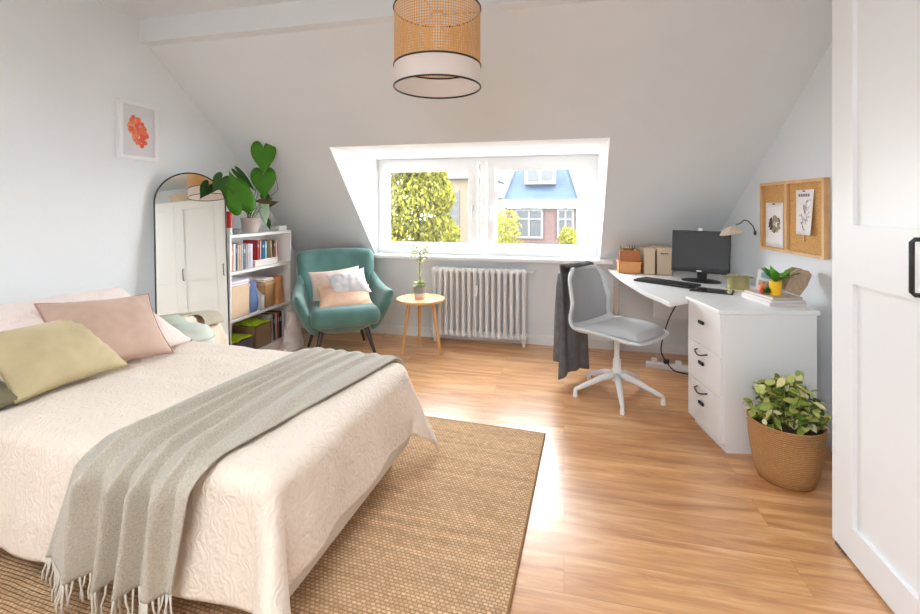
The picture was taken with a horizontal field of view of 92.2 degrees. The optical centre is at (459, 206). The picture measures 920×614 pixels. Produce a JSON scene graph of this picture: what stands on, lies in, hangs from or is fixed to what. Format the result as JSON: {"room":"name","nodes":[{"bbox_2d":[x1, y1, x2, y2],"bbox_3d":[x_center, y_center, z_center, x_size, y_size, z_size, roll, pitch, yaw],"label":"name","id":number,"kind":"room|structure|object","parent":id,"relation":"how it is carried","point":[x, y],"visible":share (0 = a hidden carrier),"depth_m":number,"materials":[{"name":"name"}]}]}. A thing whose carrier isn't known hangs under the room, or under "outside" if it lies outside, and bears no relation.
{"room":"attic bedroom","nodes":[
{"label":"attic bedroom","id":0,"kind":"room"},
{"bbox_2d":[0,0,294,312],"bbox_3d":[-2.426,0.010,1.917,0.120,2.500,5.825,0,0,13],"label":"wall","id":1,"kind":"structure","parent":0,"point":[76,216],"depth_m":2.58,"materials":[{"name":"paint"}]},
{"bbox_2d":[117,98,158,161],"bbox_3d":[-2.116,-0.497,2.918,0.026,0.370,0.276,0,0,13],"label":"picture frame","id":2,"kind":"object","parent":1,"relation":"attached to","point":[137,123],"visible":1,"depth_m":2.91,"materials":[{"name":"white"}]},
{"bbox_2d":[123,103,153,157],"bbox_3d":[-2.124,-0.497,2.920,0.010,0.325,0.231,0,0,13],"label":"print","id":3,"kind":"object","parent":2,"relation":"attached to","point":[138,118],"depth_m":2.92,"materials":[{"name":"white paper"}]},
{"bbox_2d":[95,0,299,19],"bbox_3d":[-0.366,-1.290,0.599,4.694,0.100,4.200,0,0,13],"label":"ceiling","id":4,"kind":"structure","parent":0,"point":[138,9],"depth_m":2.73,"materials":[{"name":"paint"}]},
{"bbox_2d":[393,0,480,98],"bbox_3d":[-0.104,-0.892,2.032,0.404,0.696,0.404,0,0,13],"label":"pendant lamp","id":5,"kind":"object","parent":4,"relation":"hanging from","point":[412,69],"visible":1,"depth_m":1.89,"materials":[{"name":"wicker"}]},
{"bbox_2d":[151,0,831,258],"bbox_3d":[0.088,-0.390,3.366,4.154,1.741,1.695,0,0,13],"label":"ceiling","id":6,"kind":"structure","parent":0,"point":[690,98],"depth_m":2.94,"materials":[{"name":"paint"}]},
{"bbox_2d":[330,147,381,253],"bbox_3d":[-0.928,0.000,4.059,0.001,0.960,1.040,0,0,13],"label":"trim","id":7,"kind":"structure","parent":6,"relation":"attached to","point":[360,174],"depth_m":4.18,"materials":[{"name":"white paint"}]},
{"bbox_2d":[331,138,608,159],"bbox_3d":[0.114,-0.480,3.815,2.140,0.001,1.040,0,0,13],"label":"trim","id":8,"kind":"structure","parent":6,"relation":"attached to","point":[586,146],"depth_m":3.70,"materials":[{"name":"white paint"}]},
{"bbox_2d":[599,138,609,257],"bbox_3d":[1.156,0.000,3.570,0.001,0.960,1.040,0,0,13],"label":"trim","id":9,"kind":"structure","parent":6,"relation":"attached to","point":[603,155],"depth_m":3.65,"materials":[{"name":"white paint"}]},
{"bbox_2d":[295,251,687,344],"bbox_3d":[0.212,0.797,4.249,3.953,0.925,0.120,0,0,13],"label":"wall","id":10,"kind":"structure","parent":0,"point":[399,275],"depth_m":4.08,"materials":[{"name":"paint"}]},
{"bbox_2d":[379,154,598,257],"bbox_3d":[0.214,-0.007,4.239,2.130,0.935,0.158,0,0,13],"label":"window","id":11,"kind":"structure","parent":10,"relation":"in","point":[588,165],"depth_m":4.21,"materials":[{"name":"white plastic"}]},
{"bbox_2d":[373,253,613,264],"bbox_3d":[0.204,0.481,4.176,2.350,0.033,0.195,0,0,13],"label":"trim","id":12,"kind":"structure","parent":10,"relation":"attached to","point":[377,255],"depth_m":4.08,"materials":[{"name":"white"}]},
{"bbox_2d":[300,320,687,354],"bbox_3d":[0.197,1.218,4.184,3.953,0.085,0.014,0,0,13],"label":"baseboard","id":13,"kind":"structure","parent":10,"relation":"attached to","point":[667,348],"depth_m":4.04,"materials":[{"name":"white"}]},
{"bbox_2d":[277,328,894,613],"bbox_3d":[-0.127,1.320,1.429,5.100,0.120,6.125,0,0,13],"label":"floor","id":14,"kind":"structure","parent":0,"point":[638,511],"depth_m":1.88,"materials":[{"name":"brown wood"}]},
{"bbox_2d":[153,172,229,344],"bbox_3d":[-1.873,0.500,3.109,0.449,1.495,0.172,0,0,-42],"label":"floor mirror","id":15,"kind":"object","parent":14,"relation":"on","point":[191,254],"visible":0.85,"depth_m":3.12,"materials":[{"name":"mirror"}]},
{"bbox_2d":[172,322,214,343],"bbox_3d":[-1.712,0.995,2.774,0.361,0.530,0.243,0,0,13],"label":"pillow","id":16,"kind":"object","parent":14,"relation":"on","point":[199,332],"visible":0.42,"depth_m":2.72,"materials":[{"name":"white fabric"}]},
{"bbox_2d":[227,230,290,349],"bbox_3d":[-1.783,0.738,3.759,0.268,1.045,0.775,0,0,13],"label":"bookshelf","id":17,"kind":"object","parent":14,"relation":"on","point":[283,267],"visible":0.29,"depth_m":3.98,"materials":[{"name":"white"}]},
{"bbox_2d":[226,212,232,234],"bbox_3d":[-1.771,0.120,3.399,0.048,0.190,0.048,0,0,13],"label":"candle","id":18,"kind":"object","parent":17,"relation":"on","point":[228,214],"visible":0.7,"depth_m":3.38,"materials":[{"name":"red"}]},
{"bbox_2d":[232,244,235,270],"bbox_3d":[-1.833,0.392,3.459,0.171,0.210,0.026,0,0,13],"label":"book","id":19,"kind":"object","parent":17,"relation":"on","point":[233,245],"visible":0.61,"depth_m":3.44,"materials":[{"name":"white paper"}]},
{"bbox_2d":[232,229,240,233],"bbox_3d":[-1.827,0.196,3.530,0.150,0.038,0.150,0,0,13],"label":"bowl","id":20,"kind":"object","parent":17,"relation":"on","point":[234,231],"visible":0.39,"depth_m":3.51,"materials":[{"name":"grey ceramic"}]},
{"bbox_2d":[237,245,239,269],"bbox_3d":[-1.823,0.397,3.502,0.171,0.200,0.024,0,0,13],"label":"book","id":21,"kind":"object","parent":17,"relation":"on","point":[238,246],"visible":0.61,"depth_m":3.48,"materials":[{"name":"white paper"}]},
{"bbox_2d":[232,283,249,319],"bbox_3d":[-1.835,0.740,3.509,0.233,0.246,0.213,0,0,13],"label":"storage box","id":22,"kind":"object","parent":17,"relation":"on","point":[240,293],"visible":0.47,"depth_m":3.48,"materials":[{"name":"cardboard"}]},
{"bbox_2d":[232,278,249,286],"bbox_3d":[-1.832,0.597,3.509,0.209,0.037,0.234,0,0,13],"label":"paper stack","id":23,"kind":"object","parent":22,"relation":"on","point":[235,281],"visible":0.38,"depth_m":3.52,"materials":[{"name":"white"}]},
{"bbox_2d":[241,244,242,269],"bbox_3d":[-1.813,0.395,3.543,0.171,0.205,0.014,0,0,13],"label":"book","id":24,"kind":"object","parent":17,"relation":"on","point":[241,244],"visible":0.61,"depth_m":3.52,"materials":[{"name":"white paper"}]},
{"bbox_2d":[232,337,253,348],"bbox_3d":[-1.823,1.119,3.525,0.220,0.118,0.250,0,0,13],"label":"storage box","id":25,"kind":"object","parent":17,"relation":"on","point":[248,342],"visible":0.13,"depth_m":3.58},
{"bbox_2d":[232,333,252,343],"bbox_3d":[-1.823,1.038,3.524,0.220,0.041,0.242,0,0,13],"label":"folded cloth","id":26,"kind":"object","parent":25,"relation":"in","point":[236,337],"visible":0.46,"depth_m":3.52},
{"bbox_2d":[237,243,249,267],"bbox_3d":[-1.796,0.397,3.616,0.171,0.200,0.026,0,0,13],"label":"book","id":27,"kind":"object","parent":17,"relation":"on","point":[237,243],"visible":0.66,"depth_m":3.60,"materials":[{"name":"white paper"}]},
{"bbox_2d":[243,244,245,268],"bbox_3d":[-1.808,0.397,3.567,0.171,0.200,0.030,0,0,13],"label":"book","id":28,"kind":"object","parent":17,"relation":"on","point":[244,245],"visible":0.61,"depth_m":3.55,"materials":[{"name":"blue paper"}]},
{"bbox_2d":[212,141,279,232],"bbox_3d":[-1.718,-0.165,3.521,0.350,0.759,0.866,0,0,13],"label":"leafy plant","id":29,"kind":"object","parent":17,"relation":"on","point":[238,195],"visible":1,"depth_m":3.58,"materials":[{"name":"green plant"}]},
{"bbox_2d":[246,244,247,268],"bbox_3d":[-1.802,0.400,3.592,0.171,0.195,0.018,0,0,13],"label":"book","id":30,"kind":"object","parent":17,"relation":"on","point":[246,244],"visible":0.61,"depth_m":3.57,"materials":[{"name":"grey paper"}]},
{"bbox_2d":[250,244,252,267],"bbox_3d":[-1.789,0.400,3.646,0.171,0.195,0.030,0,0,13],"label":"book","id":31,"kind":"object","parent":17,"relation":"on","point":[251,245],"visible":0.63,"depth_m":3.63,"materials":[{"name":"white paper"}]},
{"bbox_2d":[233,321,270,348],"bbox_3d":[-1.768,1.087,3.773,0.215,0.183,0.200,0,0,13],"label":"storage box","id":32,"kind":"object","parent":17,"relation":"on","point":[261,333],"visible":0.51,"depth_m":3.70,"materials":[{"name":"cardboard"}]},
{"bbox_2d":[234,318,269,326],"bbox_3d":[-1.766,0.969,3.772,0.212,0.048,0.202,0,0,13],"label":"folded cloth","id":33,"kind":"object","parent":32,"relation":"on","point":[250,322],"visible":1,"depth_m":3.71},
{"bbox_2d":[239,276,264,309],"bbox_3d":[-1.772,0.728,3.766,0.220,0.270,0.045,0,0,13],"label":"magazine file","id":34,"kind":"object","parent":17,"relation":"on","point":[261,298],"visible":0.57,"depth_m":3.75,"materials":[{"name":"white"}]},
{"bbox_2d":[249,281,258,312],"bbox_3d":[-1.791,0.731,3.676,0.213,0.265,0.145,0,0,13],"label":"bag","id":35,"kind":"object","parent":17,"relation":"on","point":[254,301],"visible":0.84,"depth_m":3.64,"materials":[{"name":"blue fabric"}]},
{"bbox_2d":[250,314,271,341],"bbox_3d":[-1.748,1.061,3.888,0.201,0.236,0.030,0,0,13],"label":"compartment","id":36,"kind":"object","parent":17,"relation":"on","point":[267,317],"visible":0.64,"depth_m":3.87,"materials":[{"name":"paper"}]},
{"bbox_2d":[253,259,277,266],"bbox_3d":[-1.748,0.483,3.844,0.170,0.028,0.300,0,0,13],"label":"book","id":37,"kind":"object","parent":17,"relation":"on","point":[276,260],"visible":0.43,"depth_m":3.81,"materials":[{"name":"beige paper"}]},
{"bbox_2d":[253,257,277,262],"bbox_3d":[-1.748,0.456,3.844,0.170,0.024,0.300,0,0,13],"label":"book","id":38,"kind":"object","parent":37,"relation":"on","point":[272,258],"visible":0.43,"depth_m":3.80,"materials":[{"name":"white paper"}]},
{"bbox_2d":[243,240,258,259],"bbox_3d":[-1.756,0.360,3.724,0.141,0.165,0.022,0,0,13],"label":"book","id":39,"kind":"object","parent":38,"relation":"on","point":[255,243],"visible":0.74,"depth_m":3.70,"materials":[{"name":"red paper"}]},
{"bbox_2d":[259,241,260,259],"bbox_3d":[-1.749,0.363,3.752,0.141,0.159,0.020,0,0,13],"label":"book","id":40,"kind":"object","parent":38,"relation":"on","point":[259,241],"visible":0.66,"depth_m":3.73,"materials":[{"name":"white paper"}]},
{"bbox_2d":[261,241,264,258],"bbox_3d":[-1.741,0.366,3.786,0.141,0.153,0.030,0,0,13],"label":"book","id":41,"kind":"object","parent":38,"relation":"on","point":[262,242],"visible":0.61,"depth_m":3.77,"materials":[{"name":"blue paper"}]},
{"bbox_2d":[259,240,272,257],"bbox_3d":[-1.707,0.367,3.887,0.121,0.151,0.034,0,0,13],"label":"book","id":42,"kind":"object","parent":38,"relation":"on","point":[269,242],"visible":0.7,"depth_m":3.87,"materials":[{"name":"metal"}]},
{"bbox_2d":[265,241,266,258],"bbox_3d":[-1.734,0.369,3.818,0.141,0.147,0.026,0,0,13],"label":"book","id":43,"kind":"object","parent":38,"relation":"on","point":[265,241],"visible":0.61,"depth_m":3.80,"materials":[{"name":"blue paper"}]},
{"bbox_2d":[271,240,274,256],"bbox_3d":[-1.698,0.367,3.926,0.121,0.151,0.033,0,0,13],"label":"book","id":44,"kind":"object","parent":38,"relation":"on","point":[273,241],"visible":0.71,"depth_m":3.91,"materials":[{"name":"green paper"}]},
{"bbox_2d":[274,240,276,256],"bbox_3d":[-1.692,0.367,3.953,0.121,0.150,0.018,0,0,13],"label":"book","id":45,"kind":"object","parent":38,"relation":"on","point":[275,240],"visible":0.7,"depth_m":3.93,"materials":[{"name":"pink paper"}]},
{"bbox_2d":[256,280,274,307],"bbox_3d":[-1.749,0.755,3.857,0.220,0.216,0.136,0,0,13],"label":"storage box","id":46,"kind":"object","parent":17,"relation":"on","point":[266,288],"visible":0.45,"depth_m":3.80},
{"bbox_2d":[251,276,273,281],"bbox_3d":[-1.746,0.629,3.863,0.190,0.025,0.145,0,0,13],"label":"paper stack","id":47,"kind":"object","parent":46,"relation":"on","point":[255,278],"visible":0.79,"depth_m":3.82,"materials":[{"name":"white"}]},
{"bbox_2d":[260,313,274,340],"bbox_3d":[-1.737,1.061,3.935,0.201,0.236,0.029,0,0,13],"label":"book","id":48,"kind":"object","parent":17,"relation":"on","point":[273,315],"visible":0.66,"depth_m":3.91,"materials":[{"name":"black paper"}]},
{"bbox_2d":[262,314,272,340],"bbox_3d":[-1.743,1.061,3.909,0.201,0.235,0.028,0,0,13],"label":"book","id":49,"kind":"object","parent":17,"relation":"on","point":[262,314],"visible":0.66,"depth_m":3.89,"materials":[{"name":"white paper"}]},
{"bbox_2d":[263,312,277,339],"bbox_3d":[-1.730,1.061,3.963,0.201,0.236,0.033,0,0,13],"label":"book","id":50,"kind":"object","parent":17,"relation":"on","point":[276,337],"visible":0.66,"depth_m":3.94,"materials":[{"name":"white paper"}]},
{"bbox_2d":[266,311,278,337],"bbox_3d":[-1.723,1.060,3.994,0.201,0.235,0.025,0,0,13],"label":"book","id":51,"kind":"object","parent":17,"relation":"on","point":[266,311],"visible":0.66,"depth_m":3.97,"materials":[{"name":"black paper"}]},
{"bbox_2d":[266,275,283,303],"bbox_3d":[-1.694,0.743,4.010,0.172,0.240,0.132,0,0,13],"label":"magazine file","id":52,"kind":"object","parent":17,"relation":"on","point":[278,292],"visible":0.54,"depth_m":3.97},
{"bbox_2d":[268,310,281,337],"bbox_3d":[-1.716,1.060,4.024,0.201,0.235,0.024,0,0,13],"label":"book","id":53,"kind":"object","parent":17,"relation":"on","point":[280,312],"visible":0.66,"depth_m":4.00,"materials":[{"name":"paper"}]},
{"bbox_2d":[271,309,283,336],"bbox_3d":[-1.708,1.060,4.056,0.201,0.235,0.028,0,0,13],"label":"book","id":54,"kind":"object","parent":17,"relation":"on","point":[271,309],"visible":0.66,"depth_m":4.04,"materials":[{"name":"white paper"}]},
{"bbox_2d":[270,225,286,230],"bbox_3d":[-1.653,0.193,4.034,0.094,0.044,0.114,0,0,13],"label":"trinket box","id":55,"kind":"object","parent":17,"relation":"on","point":[273,228],"visible":0.86,"depth_m":3.99,"materials":[{"name":"white ceramic"}]},
{"bbox_2d":[0,416,545,613],"bbox_3d":[-0.962,1.253,1.309,2.103,0.013,3.000,0,0,17],"label":"jute rug","id":56,"kind":"object","parent":14,"relation":"on","point":[443,530],"visible":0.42,"depth_m":1.62,"materials":[{"name":"fabric"}]},
{"bbox_2d":[289,439,408,596],"bbox_3d":[-1.314,1.020,1.976,1.944,0.454,0.960,0,0,16],"label":"bed","id":57,"kind":"object","parent":56,"relation":"on","point":[346,517],"visible":0.09,"depth_m":1.59,"materials":[{"name":"beige fabric"}]},
{"bbox_2d":[0,341,438,613],"bbox_3d":[-1.251,0.994,1.946,2.046,0.489,1.260,0,0,16],"label":"bedspread","id":58,"kind":"object","parent":57,"relation":"on","point":[265,509],"visible":0.53,"depth_m":1.47,"materials":[{"name":"beige fabric"}]},
{"bbox_2d":[0,380,31,407],"bbox_3d":[-1.852,0.693,1.564,0.292,0.135,0.400,0,0,19],"label":"cushion","id":59,"kind":"object","parent":58,"relation":"on","point":[7,397],"visible":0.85,"depth_m":1.66,"materials":[{"name":"green fabric"}]},
{"bbox_2d":[0,320,129,403],"bbox_3d":[-1.741,0.627,1.903,0.305,0.233,0.425,0,0,18],"label":"cushion","id":60,"kind":"object","parent":58,"relation":"on","point":[36,359],"visible":0.93,"depth_m":1.83,"materials":[{"name":"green fabric"}]},
{"bbox_2d":[0,287,192,360],"bbox_3d":[-1.817,0.596,2.193,0.534,0.298,0.685,0,0,14],"label":"pillow","id":61,"kind":"object","parent":58,"relation":"on","point":[18,314],"visible":0.3,"depth_m":2.17,"materials":[{"name":"beige fabric"}]},
{"bbox_2d":[34,293,173,359],"bbox_3d":[-1.705,0.595,2.146,0.302,0.309,0.492,0,0,30],"label":"cushion","id":62,"kind":"object","parent":58,"relation":"on","point":[129,326],"visible":0.72,"depth_m":2.13,"materials":[{"name":"fabric"}]},
{"bbox_2d":[41,347,404,613],"bbox_3d":[-0.780,0.934,1.792,0.556,0.482,1.278,0,0,27],"label":"throw blanket","id":63,"kind":"object","parent":58,"relation":"on","point":[121,517],"visible":0.98,"depth_m":1.31,"materials":[{"name":"grey fabric"}]},
{"bbox_2d":[280,309,303,351],"bbox_3d":[-1.501,1.087,3.976,0.154,0.347,0.274,0,0,13],"label":"crumpled bag","id":64,"kind":"object","parent":14,"relation":"on","point":[293,339],"visible":0.97,"depth_m":3.89,"materials":[{"name":"paper"}]},
{"bbox_2d":[292,248,393,352],"bbox_3d":[-1.041,0.825,3.859,0.804,0.871,0.806,0,0,-23],"label":"armchair","id":65,"kind":"object","parent":14,"relation":"on","point":[348,318],"visible":0.84,"depth_m":3.70,"materials":[{"name":"teal fabric"}]},
{"bbox_2d":[308,266,358,300],"bbox_3d":[-1.098,0.695,3.918,0.450,0.320,0.151,0,0,-29],"label":"cushion","id":66,"kind":"object","parent":65,"relation":"on","point":[317,278],"visible":0.28,"depth_m":3.86,"materials":[{"name":"beige fabric"}]},
{"bbox_2d":[316,284,371,307],"bbox_3d":[-0.974,0.760,3.752,0.464,0.176,0.283,0,0,-23],"label":"cushion","id":67,"kind":"object","parent":65,"relation":"on","point":[328,297],"visible":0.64,"depth_m":3.68,"materials":[{"name":"beige fabric"}]},
{"bbox_2d":[326,268,371,291],"bbox_3d":[-0.960,0.660,3.822,0.360,0.232,0.201,0,0,-29],"label":"cushion","id":68,"kind":"object","parent":67,"relation":"on","point":[354,280],"visible":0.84,"depth_m":3.77,"materials":[{"name":"fabric"}]},
{"bbox_2d":[396,293,444,356],"bbox_3d":[-0.342,1.022,3.840,0.420,0.474,0.420,0,0,13],"label":"side table","id":69,"kind":"object","parent":14,"relation":"on","point":[430,299],"visible":0.92,"depth_m":3.76,"materials":[{"name":"brown wood"}]},
{"bbox_2d":[409,243,429,298],"bbox_3d":[-0.347,0.545,3.813,0.195,0.479,0.150,0,0,-12],"label":"potted plant","id":70,"kind":"object","parent":69,"relation":"on","point":[420,289],"visible":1,"depth_m":3.79,"materials":[{"name":"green plant"}]},
{"bbox_2d":[425,266,535,347],"bbox_3d":[0.170,0.912,4.103,1.041,0.696,0.178,0,0,13],"label":"radiator","id":71,"kind":"object","parent":14,"relation":"on","point":[461,313],"visible":0.98,"depth_m":4.07,"materials":[{"name":"white metal"}]},
{"bbox_2d":[568,265,669,414],"bbox_3d":[1.056,0.841,3.003,0.547,0.836,0.618,0,0,-41],"label":"office chair","id":72,"kind":"object","parent":14,"relation":"on","point":[590,313],"visible":0.99,"depth_m":2.96,"materials":[{"name":"white paint"}]},
{"bbox_2d":[553,261,593,379],"bbox_3d":[0.836,0.812,3.235,0.380,0.821,0.127,0,0,-38],"label":"jacket","id":73,"kind":"object","parent":72,"relation":"hanging from","point":[570,346],"visible":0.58,"depth_m":3.17,"materials":[{"name":"grey fabric"}]},
{"bbox_2d":[646,357,687,371],"bbox_3d":[1.609,1.222,3.444,0.300,0.073,0.055,0,0,21],"label":"power strip","id":74,"kind":"object","parent":14,"relation":"on","point":[653,363],"visible":0.93,"depth_m":3.43,"materials":[{"name":"white"}]},
{"bbox_2d":[607,268,758,351],"bbox_3d":[1.609,0.899,3.152,0.822,0.722,1.412,0,0,8],"label":"desk","id":75,"kind":"object","parent":14,"relation":"on","point":[665,298],"visible":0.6,"depth_m":3.29,"materials":[{"name":"white paint"}]},
{"bbox_2d":[616,259,641,273],"bbox_3d":[1.389,0.489,3.644,0.178,0.098,0.138,0,0,13],"label":"storage box","id":76,"kind":"object","parent":75,"relation":"on","point":[630,267],"visible":0.92,"depth_m":3.58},
{"bbox_2d":[619,246,639,260],"bbox_3d":[1.391,0.378,3.644,0.150,0.121,0.110,0,0,13],"label":"basket","id":77,"kind":"object","parent":76,"relation":"on","point":[625,254],"visible":1,"depth_m":3.60,"materials":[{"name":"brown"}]},
{"bbox_2d":[639,246,655,274],"bbox_3d":[1.538,0.434,3.645,0.089,0.207,0.244,0,0,13],"label":"magazine file","id":78,"kind":"object","parent":75,"relation":"on","point":[647,253],"visible":0.9,"depth_m":3.53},
{"bbox_2d":[651,245,671,274],"bbox_3d":[1.645,0.431,3.619,0.119,0.213,0.245,0,0,13],"label":"magazine file","id":79,"kind":"object","parent":75,"relation":"on","point":[663,254],"visible":0.86,"depth_m":3.51,"materials":[{"name":"brown"}]},
{"bbox_2d":[634,277,700,288],"bbox_3d":[1.449,0.528,3.111,0.170,0.018,0.400,0,0,-37],"label":"keyboard","id":80,"kind":"object","parent":75,"relation":"on","point":[687,285],"visible":1,"depth_m":3.06,"materials":[{"name":"black plastic"}]},
{"bbox_2d":[660,306,687,374],"bbox_3d":[1.683,0.927,3.447,0.234,0.660,0.261,0,0,21],"label":"cable","id":81,"kind":"object","parent":75,"relation":"hanging from","point":[675,306],"visible":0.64,"depth_m":3.43,"materials":[{"name":"black plastic"}]},
{"bbox_2d":[671,228,730,283],"bbox_3d":[1.743,0.346,3.204,0.380,0.384,0.184,0,0,43],"label":"monitor","id":82,"kind":"object","parent":75,"relation":"on","point":[702,252],"visible":0.93,"depth_m":3.17,"materials":[{"name":"black plastic"}]},
{"bbox_2d":[689,287,734,294],"bbox_3d":[1.608,0.534,2.828,0.240,0.008,0.155,0,0,35],"label":"tablet","id":83,"kind":"object","parent":75,"relation":"on","point":[696,289],"visible":0.97,"depth_m":2.81,"materials":[{"name":"black plastic"}]},
{"bbox_2d":[723,273,753,291],"bbox_3d":[1.804,0.485,2.874,0.155,0.106,0.155,0,0,-37],"label":"metal pot","id":84,"kind":"object","parent":75,"relation":"on","point":[739,283],"visible":0.96,"depth_m":2.83,"materials":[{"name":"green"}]},
{"bbox_2d":[686,296,819,453],"bbox_3d":[1.563,0.892,2.424,0.518,0.735,0.369,0,0,3],"label":"drawer unit","id":85,"kind":"object","parent":14,"relation":"on","point":[735,342],"visible":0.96,"depth_m":2.25,"materials":[{"name":"white paint"}]},
{"bbox_2d":[742,294,806,306],"bbox_3d":[1.732,0.516,2.459,0.190,0.018,0.250,0,0,1],"label":"book","id":86,"kind":"object","parent":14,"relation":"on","point":[743,296],"visible":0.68,"depth_m":2.34,"materials":[{"name":"white paper"}]},
{"bbox_2d":[742,292,805,302],"bbox_3d":[1.732,0.500,2.459,0.185,0.012,0.245,0,0,-1],"label":"book","id":87,"kind":"object","parent":86,"relation":"on","point":[743,293],"visible":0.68,"depth_m":2.34,"materials":[{"name":"white paper"}]},
{"bbox_2d":[745,290,802,299],"bbox_3d":[1.732,0.486,2.459,0.165,0.014,0.220,0,0,-3],"label":"book","id":88,"kind":"object","parent":87,"relation":"on","point":[784,296],"visible":0.8,"depth_m":2.40,"materials":[{"name":"beige paper"}]},
{"bbox_2d":[755,269,771,288],"bbox_3d":[1.741,0.419,2.527,0.100,0.124,0.030,0,0,24],"label":"postcard","id":89,"kind":"object","parent":88,"relation":"on","point":[762,277],"visible":0.6,"depth_m":2.53,"materials":[{"name":"white"}]},
{"bbox_2d":[758,280,768,285],"bbox_3d":[1.736,0.436,2.523,0.064,0.039,0.008,0,0,24],"label":"picture","id":90,"kind":"object","parent":89,"relation":"attached to","point":[766,282],"depth_m":2.53},
{"bbox_2d":[761,272,769,278],"bbox_3d":[1.747,0.392,2.531,0.049,0.036,0.008,0,0,24],"label":"picture","id":91,"kind":"object","parent":89,"relation":"attached to","point":[763,276],"depth_m":2.53,"materials":[{"name":"blue"}]},
{"bbox_2d":[762,286,772,292],"bbox_3d":[1.681,0.451,2.415,0.056,0.040,0.056,0,0,13],"label":"succulent","id":92,"kind":"object","parent":88,"relation":"on","point":[764,288],"visible":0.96,"depth_m":2.41,"materials":[{"name":"green plant"}]},
{"bbox_2d":[761,266,799,295],"bbox_3d":[1.735,0.397,2.391,0.142,0.163,0.203,0,0,13],"label":"potted plant","id":93,"kind":"object","parent":88,"relation":"on","point":[775,287],"visible":1,"depth_m":2.38,"materials":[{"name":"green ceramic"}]},
{"bbox_2d":[777,267,811,295],"bbox_3d":[1.804,0.403,2.404,0.206,0.145,0.086,0,0,-2],"label":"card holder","id":94,"kind":"object","parent":88,"relation":"on","point":[796,285],"visible":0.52,"depth_m":2.36,"materials":[{"name":"brown"}]},
{"bbox_2d":[742,370,831,491],"bbox_3d":[1.511,1.010,2.062,0.327,0.495,0.335,0,0,13],"label":"potted plant","id":95,"kind":"object","parent":14,"relation":"on","point":[787,439],"visible":1,"depth_m":1.98,"materials":[{"name":"plant"}]},
{"bbox_2d":[832,0,919,613],"bbox_3d":[1.429,0.177,0.830,0.496,2.165,1.645,0,0,13],"label":"wardrobe","id":96,"kind":"object","parent":14,"relation":"on","point":[876,43],"visible":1,"depth_m":1.46,"materials":[{"name":"white paint"}]},
{"bbox_2d":[721,42,831,432],"bbox_3d":[1.803,0.010,0.925,0.120,2.500,5.863,0,0,8],"label":"wall","id":97,"kind":"structure","parent":0,"point":[801,149],"depth_m":2.49,"materials":[{"name":"paint"}]},
{"bbox_2d":[139,0,603,46],"bbox_3d":[-0.094,-1.175,2.574,4.122,0.170,0.230,0,0,13],"label":"beam","id":98,"kind":"structure","parent":97,"relation":"attached to","point":[302,15],"depth_m":2.69,"materials":[{"name":"paint"}]},
{"bbox_2d":[720,220,755,235],"bbox_3d":[1.915,0.143,3.043,0.227,0.113,0.106,0,0,13],"label":"wall lamp","id":99,"kind":"object","parent":97,"relation":"attached to","point":[731,230],"visible":1,"depth_m":3.03,"materials":[{"name":"brown metal"}]},
{"bbox_2d":[760,177,829,259],"bbox_3d":[1.956,0.060,2.621,0.028,0.430,0.623,0,0,8],"label":"board","id":100,"kind":"object","parent":97,"relation":"attached to","point":[816,245],"visible":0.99,"depth_m":2.54,"materials":[{"name":"brown wood"}]},
{"bbox_2d":[766,203,782,247],"bbox_3d":[1.974,0.113,2.789,0.010,0.280,0.190,0,0,8],"label":"art print","id":101,"kind":"object","parent":100,"relation":"attached to","point":[774,211],"visible":1,"depth_m":2.79,"materials":[{"name":"white paper"}]},
{"bbox_2d":[796,189,813,235],"bbox_3d":[1.928,0.030,2.490,0.021,0.254,0.160,0,0,8],"label":"drawing","id":102,"kind":"object","parent":100,"relation":"attached to","point":[804,198],"visible":1,"depth_m":2.49,"materials":[{"name":"white paper"}]},
{"bbox_2d":[826,431,831,451],"bbox_3d":[1.972,1.218,2.672,0.014,0.085,2.155,0,0,8],"label":"baseboard","id":103,"kind":"structure","parent":97,"relation":"attached to","point":[829,435],"depth_m":2.29,"materials":[{"name":"white"}]},
{"bbox_2d":[747,405,827,491],"bbox_3d":[1.514,1.123,2.061,0.304,0.271,0.304,0,0,13],"label":"basket","id":104,"kind":"object","parent":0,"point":[790,455],"depth_m":1.96,"materials":[{"name":"wicker"}]},
{"label":"outside","id":105,"kind":"structure","parent":0,"visible":0},
{"bbox_3d":[7.376,6.860,31.447,80.000,0.200,55.400,0,0,13],"label":"ground","id":106,"kind":"structure","parent":105,"visible":0},
{"bbox_2d":[382,172,458,254],"bbox_3d":[-1.161,2.680,10.648,2.405,8.164,1.704,0,0,30],"label":"street tree","id":107,"kind":"object","parent":106,"relation":"on","point":[429,194],"visible":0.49,"depth_m":10.15,"materials":[{"name":"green plant"}]},
{"bbox_2d":[444,225,461,254],"bbox_3d":[-0.250,3.586,12.362,0.945,6.349,0.795,0,0,13],"label":"bush","id":108,"kind":"object","parent":106,"relation":"on","point":[456,234],"visible":0.17,"depth_m":12.29,"materials":[{"name":"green plant"}]},
{"bbox_2d":[446,163,507,255],"bbox_3d":[0.882,1.960,22.262,2.450,9.600,6.250,0,0,13],"label":"house","id":109,"kind":"structure","parent":106,"relation":"on","point":[459,179],"depth_m":19.48,"materials":[{"name":"brown"}]},
{"bbox_2d":[492,209,526,255],"bbox_3d":[1.256,3.391,12.023,1.410,6.737,1.160,0,0,13],"label":"bush","id":110,"kind":"object","parent":106,"relation":"on","point":[506,239],"visible":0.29,"depth_m":11.91,"materials":[{"name":"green plant"}]},
{"bbox_2d":[498,169,579,256],"bbox_3d":[3.764,2.509,19.007,3.242,8.502,7.271,0,0,13],"label":"house","id":111,"kind":"structure","parent":106,"relation":"on","point":[545,202],"depth_m":15.78,"materials":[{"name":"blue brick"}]},
{"bbox_2d":[557,226,582,257],"bbox_3d":[2.877,3.627,11.648,0.912,6.267,0.812,0,0,39],"label":"bush","id":112,"kind":"object","parent":106,"relation":"on","point":[569,239],"visible":0.24,"depth_m":11.53,"materials":[{"name":"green plant"}]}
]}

